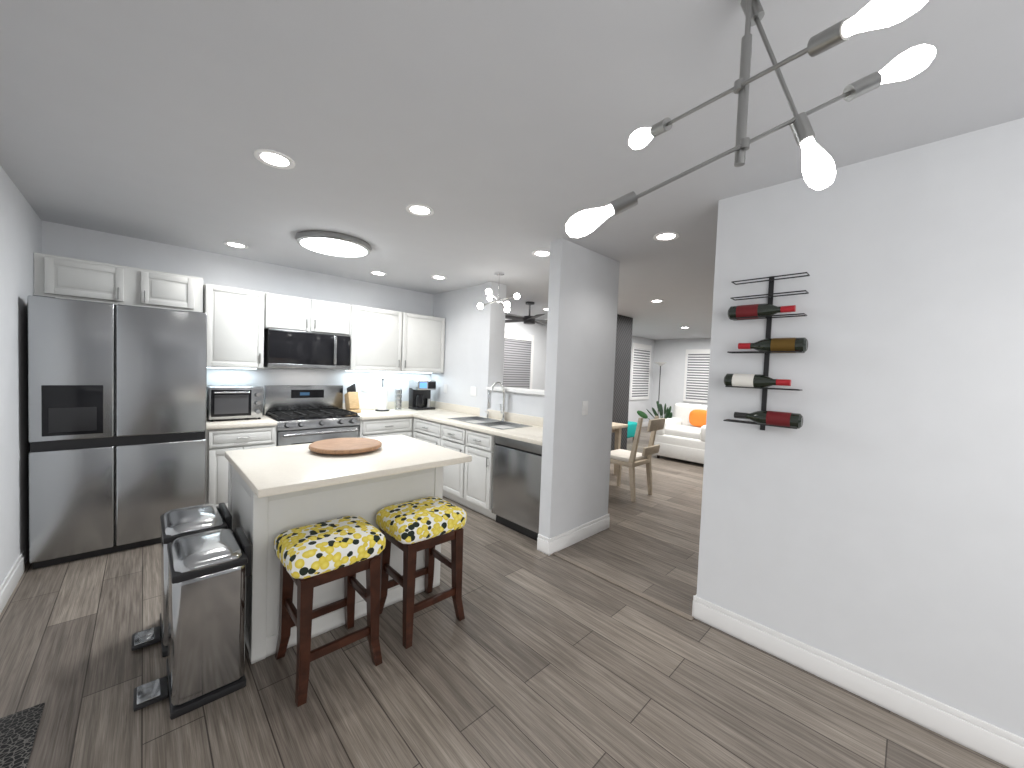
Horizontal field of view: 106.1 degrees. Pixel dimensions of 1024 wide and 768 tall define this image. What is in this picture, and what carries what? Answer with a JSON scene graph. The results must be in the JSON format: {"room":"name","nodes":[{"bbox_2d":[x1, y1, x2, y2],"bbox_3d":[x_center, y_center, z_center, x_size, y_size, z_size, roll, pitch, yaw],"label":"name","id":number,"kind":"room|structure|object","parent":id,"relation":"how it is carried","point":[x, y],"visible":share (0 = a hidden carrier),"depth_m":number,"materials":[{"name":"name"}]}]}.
{"room":"kitchen","nodes":[
{"label":"kitchen","id":0,"kind":"room"},
{"bbox_2d":[0,166,41,584],"bbox_3d":[-1.445,0.141,0.554,0.120,2.570,8.220,0,3,-44],"label":"wall","id":1,"kind":"structure","parent":0,"point":[20,234],"depth_m":2.48,"materials":[{"name":"paint"}]},
{"bbox_2d":[0,551,24,613],"bbox_3d":[-1.031,1.388,0.215,0.016,0.135,6.730,0,3,-44],"label":"baseboard","id":2,"kind":"structure","parent":1,"relation":"attached to","point":[8,585],"depth_m":2.39,"materials":[{"name":"white wood"}]},
{"bbox_2d":[41,220,433,414],"bbox_3d":[-2.721,-0.052,4.634,3.680,2.570,0.550,0,3,-44],"label":"wall","id":3,"kind":"structure","parent":0,"point":[68,241],"depth_m":4.19,"materials":[{"name":"paint"}]},
{"bbox_2d":[34,252,133,307],"bbox_3d":[-3.514,-0.832,3.190,0.527,0.330,0.354,0,3,-44],"label":"upper cabinet","id":4,"kind":"object","parent":3,"relation":"attached to","point":[54,276],"depth_m":3.05,"materials":[{"name":"paint"}]},
{"bbox_2d":[134,268,202,311],"bbox_3d":[-3.154,-0.831,3.534,0.470,0.330,0.354,0,3,-44],"label":"upper cabinet","id":5,"kind":"object","parent":3,"relation":"attached to","point":[153,289],"depth_m":3.40,"materials":[{"name":"paint"}]},
{"bbox_2d":[202,280,265,368],"bbox_3d":[-2.814,-0.555,3.880,0.480,0.780,0.354,0,3,-44],"label":"upper cabinet","id":6,"kind":"object","parent":3,"relation":"attached to","point":[236,337],"depth_m":3.75,"materials":[{"name":"paint"}]},
{"bbox_2d":[262,292,353,335],"bbox_3d":[-2.310,-0.762,4.323,0.850,0.360,0.388,0,3,-44],"label":"upper cabinet","id":7,"kind":"object","parent":3,"relation":"attached to","point":[282,311],"depth_m":4.19,"materials":[{"name":"paint"}]},
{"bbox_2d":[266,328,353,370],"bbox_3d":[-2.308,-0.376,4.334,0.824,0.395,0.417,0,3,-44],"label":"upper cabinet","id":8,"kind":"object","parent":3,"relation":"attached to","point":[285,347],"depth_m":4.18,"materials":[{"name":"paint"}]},
{"bbox_2d":[259,328,350,369],"bbox_3d":[-2.307,-0.376,4.333,0.824,0.395,0.417,0,3,-44],"label":"microwave","id":9,"kind":"object","parent":8,"relation":"in","point":[283,347],"depth_m":4.17,"materials":[{"name":"black glass"}]},
{"bbox_2d":[342,401,408,411],"bbox_3d":[-2.178,0.288,4.779,2.687,0.098,0.021,0,3,-44],"label":"backsplash","id":10,"kind":"structure","parent":3,"relation":"attached to","point":[405,404],"depth_m":5.10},
{"bbox_2d":[354,305,409,371],"bbox_3d":[-1.759,-0.553,4.889,0.720,0.775,0.354,0,3,-44],"label":"upper cabinet","id":11,"kind":"object","parent":3,"relation":"attached to","point":[380,335],"depth_m":4.77,"materials":[{"name":"paint"}]},
{"bbox_2d":[406,313,444,372],"bbox_3d":[-1.322,-0.551,5.309,0.722,0.775,0.354,0,3,-44],"label":"upper cabinet","id":12,"kind":"object","parent":3,"relation":"attached to","point":[425,342],"depth_m":5.21,"materials":[{"name":"paint"}]},
{"bbox_2d":[431,284,543,417],"bbox_3d":[-0.343,0.026,4.955,0.200,2.570,3.380,0,3,-44],"label":"wall","id":13,"kind":"structure","parent":0,"point":[460,311],"depth_m":5.10,"materials":[{"name":"paint"}]},
{"bbox_2d":[470,387,476,395],"bbox_3d":[-0.497,0.095,4.965,0.007,0.120,0.120,0,3,-44],"label":"switch plate","id":14,"kind":"object","parent":13,"relation":"attached to","point":[473,390],"depth_m":4.96,"materials":[{"name":"white plastic"}]},
{"bbox_2d":[431,401,542,427],"bbox_3d":[-0.246,0.364,4.689,0.020,0.098,2.786,0,3,-44],"label":"backsplash","id":15,"kind":"structure","parent":13,"relation":"attached to","point":[518,418],"depth_m":4.85,"materials":[{"name":"beige stone"}]},
{"bbox_2d":[486,387,543,394],"bbox_3d":[0.306,0.090,4.278,0.290,0.040,1.500,0,3,-44],"label":"sill","id":16,"kind":"structure","parent":13,"relation":"on","point":[525,390],"depth_m":4.35,"materials":[{"name":"white"}]},
{"bbox_2d":[480,282,506,416],"bbox_3d":[-0.255,0.033,4.863,0.250,2.570,0.136,0,3,-44],"label":"wall","id":17,"kind":"structure","parent":0,"point":[493,339],"depth_m":4.77,"materials":[{"name":"paint"}]},
{"bbox_2d":[0,426,1008,767],"bbox_3d":[2.730,1.467,4.647,11.820,0.067,8.220,0,3,-44],"label":"floor","id":18,"kind":"structure","parent":0,"point":[534,658],"depth_m":1.84,"materials":[{"name":"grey wood"}]},
{"bbox_2d":[0,702,44,767],"bbox_3d":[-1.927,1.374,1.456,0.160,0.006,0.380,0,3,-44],"label":"rug","id":19,"kind":"object","parent":18,"relation":"in","point":[18,730],"visible":1,"depth_m":1.50,"materials":[{"name":"fabric"}]},
{"bbox_2d":[27,295,206,569],"bbox_3d":[-3.201,0.323,3.214,0.945,1.885,0.835,0,3,-44],"label":"refrigerator","id":20,"kind":"object","parent":18,"relation":"on","point":[117,399],"visible":0.96,"depth_m":2.86,"materials":[{"name":"silver metal"}]},
{"bbox_2d":[131,503,231,656],"bbox_3d":[-1.808,1.034,2.114,0.400,0.649,0.408,0,3,-44],"label":"trash can","id":21,"kind":"object","parent":18,"relation":"on","point":[181,522],"visible":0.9,"depth_m":2.02,"materials":[{"name":"silver metal"}]},
{"bbox_2d":[133,527,251,719],"bbox_3d":[-1.474,1.058,1.784,0.400,0.649,0.408,0,3,-44],"label":"trash can","id":22,"kind":"object","parent":18,"relation":"on","point":[209,572],"visible":1,"depth_m":1.68,"materials":[{"name":"silver metal"}]},
{"bbox_2d":[205,424,277,507],"bbox_3d":[-2.750,0.826,3.845,0.553,0.870,0.635,0,3,-44],"label":"base cabinet","id":23,"kind":"object","parent":18,"relation":"on","point":[219,441],"depth_m":3.52,"materials":[{"name":"paint"}]},
{"bbox_2d":[206,408,445,431],"bbox_3d":[-1.964,0.370,4.556,2.687,0.046,0.648,0,3,-44],"label":"countertop","id":24,"kind":"structure","parent":23,"relation":"on","point":[366,413],"depth_m":4.07,"materials":[{"name":"beige stone"}]},
{"bbox_2d":[206,385,263,421],"bbox_3d":[-2.762,0.183,3.830,0.440,0.325,0.398,0,3,-44],"label":"toaster oven","id":25,"kind":"object","parent":24,"relation":"on","point":[234,401],"visible":0.98,"depth_m":3.70,"materials":[{"name":"silver metal"}]},
{"bbox_2d":[344,384,360,412],"bbox_3d":[-1.964,0.170,4.738,0.120,0.348,0.250,0,3,-44],"label":"knife block","id":26,"kind":"object","parent":24,"relation":"on","point":[351,399],"visible":0.98,"depth_m":4.71,"materials":[{"name":"brown wood"}]},
{"bbox_2d":[375,379,388,410],"bbox_3d":[-1.674,0.137,4.978,0.170,0.419,0.170,0,3,-44],"label":"paper towel","id":27,"kind":"object","parent":24,"relation":"on","point":[382,396],"visible":1,"depth_m":4.93,"materials":[{"name":"white paper"}]},
{"bbox_2d":[394,388,401,409],"bbox_3d":[-1.520,0.196,5.157,0.100,0.300,0.101,0,3,-44],"label":"mug rack","id":28,"kind":"object","parent":24,"relation":"on","point":[397,402],"visible":1,"depth_m":5.12,"materials":[{"name":"silver metal"}]},
{"bbox_2d":[408,380,435,409],"bbox_3d":[-1.248,0.149,5.357,0.290,0.400,0.243,0,3,-44],"label":"coffee maker","id":29,"kind":"object","parent":24,"relation":"on","point":[419,394],"visible":1,"depth_m":5.29,"materials":[{"name":"black plastic"}]},
{"bbox_2d":[262,385,360,508],"bbox_3d":[-2.221,0.637,4.298,0.826,1.215,0.658,0,3,-44],"label":"range","id":30,"kind":"object","parent":18,"relation":"on","point":[301,414],"depth_m":4.26,"materials":[{"name":"silver metal"}]},
{"bbox_2d":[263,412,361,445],"bbox_3d":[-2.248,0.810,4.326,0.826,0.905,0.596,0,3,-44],"label":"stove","id":31,"kind":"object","parent":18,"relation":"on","point":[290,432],"depth_m":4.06,"materials":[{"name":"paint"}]},
{"bbox_2d":[274,516,385,706],"bbox_3d":[-0.919,1.063,1.941,0.440,0.670,0.400,0,3,-44],"label":"stool","id":32,"kind":"object","parent":18,"relation":"on","point":[312,556],"visible":1,"depth_m":1.85,"materials":[{"name":"fabric"}]},
{"bbox_2d":[225,434,471,663],"bbox_3d":[-1.052,0.910,2.504,1.210,0.925,0.970,0,3,-44],"label":"kitchen island","id":33,"kind":"object","parent":18,"relation":"on","point":[274,492],"visible":0.65,"depth_m":2.15,"materials":[{"name":"paint"}]},
{"bbox_2d":[309,438,381,453],"bbox_3d":[-1.116,0.419,2.594,0.450,0.040,0.450,0,3,-44],"label":"lazy susan","id":34,"kind":"object","parent":33,"relation":"on","point":[344,445],"visible":1,"depth_m":2.52,"materials":[{"name":"brown wood"}]},
{"bbox_2d":[358,416,409,437],"bbox_3d":[-1.686,0.832,4.821,0.663,0.870,0.697,0,3,-44],"label":"base cabinet","id":35,"kind":"object","parent":18,"relation":"on","point":[385,425],"depth_m":4.57,"materials":[{"name":"paint"}]},
{"bbox_2d":[376,497,466,648],"bbox_3d":[-0.548,1.064,2.310,0.440,0.670,0.400,0,3,-44],"label":"stool","id":36,"kind":"object","parent":18,"relation":"on","point":[410,529],"visible":1,"depth_m":2.21,"materials":[{"name":"fabric"}]},
{"bbox_2d":[410,416,441,446],"bbox_3d":[-0.822,0.865,4.800,0.697,0.870,0.709,0,3,-44],"label":"base cabinet","id":37,"kind":"object","parent":18,"relation":"on","point":[429,431],"depth_m":4.60,"materials":[{"name":"paint"}]},
{"bbox_2d":[442,424,457,502],"bbox_3d":[-0.437,0.892,4.443,0.634,0.870,0.580,0,3,-44],"label":"base cabinet","id":38,"kind":"object","parent":18,"relation":"on","point":[449,435],"depth_m":4.25,"materials":[{"name":"paint"}]},
{"bbox_2d":[458,428,485,513],"bbox_3d":[-0.149,0.914,4.142,0.634,0.870,0.495,0,3,-44],"label":"base cabinet","id":39,"kind":"object","parent":18,"relation":"on","point":[471,475],"depth_m":3.97,"materials":[{"name":"paint"}]},
{"bbox_2d":[482,436,541,540],"bbox_3d":[0.226,0.942,3.751,0.634,0.870,0.710,0,3,-44],"label":"base cabinet","id":40,"kind":"object","parent":18,"relation":"on","point":[497,478],"depth_m":3.54,"materials":[{"name":"metal"}]},
{"bbox_2d":[414,412,542,447],"bbox_3d":[-0.268,0.496,4.258,0.647,0.137,2.180,0,3,-44],"label":"countertop","id":41,"kind":"structure","parent":40,"relation":"on","point":[534,435],"depth_m":3.87,"materials":[{"name":"beige stone"}]},
{"bbox_2d":[446,416,533,427],"bbox_3d":[-0.268,0.518,4.294,0.439,0.192,0.954,0,3,-44],"label":"sink","id":42,"kind":"object","parent":41,"relation":"in","point":[469,419],"depth_m":4.39,"materials":[{"name":"silver metal"}]},
{"bbox_2d":[486,382,505,419],"bbox_3d":[-0.179,0.199,4.403,0.267,0.452,0.094,0,3,-44],"label":"faucet","id":43,"kind":"object","parent":41,"relation":"on","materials":[{"name":"silver metal"}]},
{"bbox_2d":[491,429,542,540],"bbox_3d":[0.253,0.945,3.731,0.622,0.868,0.645,0,3,-44],"label":"dishwasher","id":44,"kind":"object","parent":40,"relation":"in","point":[515,462],"depth_m":3.51,"materials":[{"name":"silver metal"}]},
{"bbox_2d":[612,422,627,475],"bbox_3d":[0.859,0.953,5.605,1.400,0.765,1.000,0,3,-44],"label":"dining table","id":45,"kind":"object","parent":18,"relation":"on","point":[617,428],"visible":0.12,"depth_m":5.70,"materials":[{"name":"brown wood"}]},
{"bbox_2d":[611,314,632,450],"bbox_3d":[1.783,0.032,7.116,0.820,2.566,0.400,0,3,-44],"label":"fireplace","id":46,"kind":"object","parent":18,"relation":"on","point":[622,368],"visible":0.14,"depth_m":7.05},
{"bbox_2d":[627,421,636,439],"bbox_3d":[2.326,0.808,8.628,0.700,0.950,0.750,0,3,-44],"label":"chair","id":47,"kind":"object","parent":18,"relation":"on","point":[631,429],"visible":0.04,"depth_m":8.41,"materials":[{"name":"teal fabric"}]},
{"bbox_2d":[610,416,665,501],"bbox_3d":[1.504,0.887,4.817,0.480,1.000,0.640,0,3,-44],"label":"dining chair","id":48,"kind":"object","parent":18,"relation":"on","point":[633,458],"visible":0.94,"depth_m":4.66,"materials":[{"name":"brown wood"}]},
{"bbox_2d":[637,401,671,419],"bbox_3d":[3.417,0.851,8.826,0.633,0.933,1.027,0,3,-44],"label":"plant","id":49,"kind":"object","parent":18,"relation":"on","point":[667,413],"visible":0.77,"depth_m":8.89,"materials":[{"name":"green plant"}]},
{"bbox_2d":[655,362,666,413],"bbox_3d":[4.105,0.335,10.748,0.340,1.880,0.340,0,3,-44],"label":"torchiere","id":50,"kind":"object","parent":18,"relation":"on","point":[660,364],"visible":0.71,"depth_m":10.71,"materials":[{"name":"grey metal"}]},
{"bbox_2d":[654,403,706,463],"bbox_3d":[3.298,0.887,7.034,1.020,0.980,1.020,0,3,-44],"label":"sofa","id":51,"kind":"object","parent":18,"relation":"on","point":[679,436],"visible":0.42,"depth_m":6.81,"materials":[{"name":"white fabric"}]},
{"bbox_2d":[689,410,706,426],"bbox_3d":[3.475,0.634,7.089,0.140,0.320,0.400,0,3,-44],"label":"pillow","id":52,"kind":"object","parent":51,"relation":"on","point":[697,418],"visible":0.83,"depth_m":7.06,"materials":[{"name":"orange fabric"}]},
{"bbox_2d":[0,0,1023,339],"bbox_3d":[2.830,-1.166,4.553,11.820,0.080,8.220,0,3,-44],"label":"ceiling","id":53,"kind":"structure","parent":0,"point":[494,134],"depth_m":1.64,"materials":[{"name":"paint"}]},
{"bbox_2d":[223,241,247,248],"bbox_3d":[-2.565,-1.292,3.572,0.183,0.006,0.205,0,3,-44],"label":"recessed light","id":54,"kind":"object","parent":53,"relation":"in","point":[232,244],"depth_m":3.59,"materials":[{"name":"white"}]},
{"bbox_2d":[253,149,294,168],"bbox_3d":[-1.252,-1.188,2.032,0.186,0.006,0.195,0,3,-44],"label":"recessed light","id":55,"kind":"object","parent":53,"relation":"in","point":[274,159],"depth_m":2.03,"materials":[{"name":"white"}]},
{"bbox_2d":[295,230,371,256],"bbox_3d":[-1.566,-1.226,3.404,0.610,0.050,0.610,0,3,-44],"label":"flush-mount light","id":56,"kind":"object","parent":53,"relation":"attached to","point":[331,243],"visible":1,"depth_m":3.29,"materials":[{"name":"silver metal"}]},
{"bbox_2d":[370,271,386,275],"bbox_3d":[-1.552,-1.286,4.462,0.192,0.006,0.199,0,3,-44],"label":"recessed light","id":57,"kind":"object","parent":53,"relation":"in","point":[379,273],"depth_m":4.48,"materials":[{"name":"white"}]},
{"bbox_2d":[406,204,433,215],"bbox_3d":[-0.628,-1.185,2.618,0.188,0.006,0.198,0,3,-44],"label":"recessed light","id":58,"kind":"object","parent":53,"relation":"in","point":[415,209],"depth_m":2.62,"materials":[{"name":"white"}]},
{"bbox_2d":[431,275,446,279],"bbox_3d":[-0.863,-1.263,4.554,0.194,0.006,0.195,0,3,-44],"label":"recessed light","id":59,"kind":"object","parent":53,"relation":"in","point":[438,277],"depth_m":4.57,"materials":[{"name":"white"}]},
{"bbox_2d":[477,272,519,312],"bbox_3d":[-0.151,-1.025,4.264,0.449,0.406,0.459,0,3,-44],"label":"chandelier","id":60,"kind":"object","parent":53,"relation":"hanging from","point":[506,305],"visible":1,"depth_m":4.25,"materials":[{"name":"white glass"}]},
{"bbox_2d":[505,301,546,324],"bbox_3d":[0.246,-1.110,6.020,1.213,0.330,1.186,0,3,-44],"label":"fan","id":61,"kind":"object","parent":53,"relation":"hanging from","point":[529,319],"visible":0.83,"depth_m":5.94,"materials":[{"name":"black metal"}]},
{"bbox_2d":[532,250,549,256],"bbox_3d":[0.275,-1.182,3.482,0.197,0.006,0.184,0,3,-44],"label":"recessed light","id":62,"kind":"object","parent":53,"relation":"in","point":[539,253],"depth_m":3.49,"materials":[{"name":"white"}]},
{"bbox_2d":[653,232,679,240],"bbox_3d":[1.180,-1.128,2.940,0.198,0.006,0.192,0,3,-44],"label":"recessed light","id":63,"kind":"object","parent":53,"relation":"in","point":[665,236],"depth_m":2.95,"materials":[{"name":"white"}]},
{"bbox_2d":[566,0,935,237],"bbox_3d":[0.593,-0.742,1.044,0.804,0.687,0.529,4,3,41],"label":"chandelier","id":64,"kind":"object","parent":53,"relation":"hanging from","point":[818,169],"visible":1,"depth_m":1.00,"materials":[{"name":"silver metal"}]},
{"bbox_2d":[539,238,619,538],"bbox_3d":[0.624,0.116,3.461,0.870,2.570,0.120,0,3,-44],"label":"wall","id":65,"kind":"structure","parent":0,"point":[580,351],"depth_m":3.31,"materials":[{"name":"white paint"}]},
{"bbox_2d":[544,514,607,554],"bbox_3d":[0.614,1.335,3.448,0.876,0.135,0.019,0,3,-44],"label":"baseboard","id":66,"kind":"structure","parent":65,"relation":"attached to","point":[561,541],"depth_m":3.38,"materials":[{"name":"white wood"}]},
{"bbox_2d":[582,401,587,414],"bbox_3d":[0.646,0.212,3.398,0.085,0.125,0.011,0,3,-44],"label":"switch plate","id":67,"kind":"object","parent":65,"relation":"attached to","point":[584,403],"depth_m":3.39,"materials":[{"name":"white plastic"}]},
{"bbox_2d":[505,313,654,422],"bbox_3d":[1.420,-0.047,8.912,7.820,2.570,0.100,0,3,-44],"label":"wall","id":68,"kind":"structure","parent":0,"point":[538,331],"depth_m":8.06,"materials":[{"name":"paint"}]},
{"bbox_2d":[503,331,533,388],"bbox_3d":[-0.007,-0.409,7.418,1.190,1.170,0.041,0,3,-44],"label":"window blind","id":69,"kind":"object","parent":68,"relation":"attached to","point":[518,360],"visible":0.44,"depth_m":7.54,"materials":[{"name":"white plastic"}]},
{"bbox_2d":[630,343,651,399],"bbox_3d":[3.674,-0.344,10.947,1.070,1.570,0.041,0,3,-44],"label":"window blind","id":70,"kind":"object","parent":68,"relation":"attached to","point":[640,372],"visible":1,"depth_m":10.91,"materials":[{"name":"white plastic"}]},
{"bbox_2d":[651,338,710,418],"bbox_3d":[7.005,0.173,8.661,0.100,2.570,8.000,0,3,-44],"label":"wall","id":71,"kind":"structure","parent":0,"point":[671,353],"depth_m":11.10,"materials":[{"name":"paint"}]},
{"bbox_2d":[683,349,709,402],"bbox_3d":[5.149,-0.222,10.494,0.041,1.450,0.870,0,3,-44],"label":"window blind","id":72,"kind":"object","parent":71,"relation":"attached to","point":[696,375],"visible":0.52,"depth_m":10.57,"materials":[{"name":"white plastic"}]},
{"bbox_2d":[697,118,1023,737],"bbox_3d":[2.438,0.267,1.155,0.120,2.570,3.470,0,3,-44],"label":"wall","id":73,"kind":"structure","parent":0,"point":[868,515],"depth_m":1.79,"materials":[{"name":"paint"}]},
{"bbox_2d":[723,272,809,429],"bbox_3d":[1.378,-0.167,2.098,0.103,0.850,0.370,0,3,-44],"label":"wine rack","id":74,"kind":"object","parent":73,"relation":"attached to","point":[766,346],"visible":0.98,"depth_m":2.07,"materials":[{"name":"black metal"},{"name":"glass"}]},
{"bbox_2d":[692,594,1023,767],"bbox_3d":[2.334,1.481,1.174,0.036,0.135,3.456,0,3,-44],"label":"baseboard","id":75,"kind":"structure","parent":73,"relation":"attached to","point":[980,735],"depth_m":1.80,"materials":[{"name":"white wood"}]}
]}

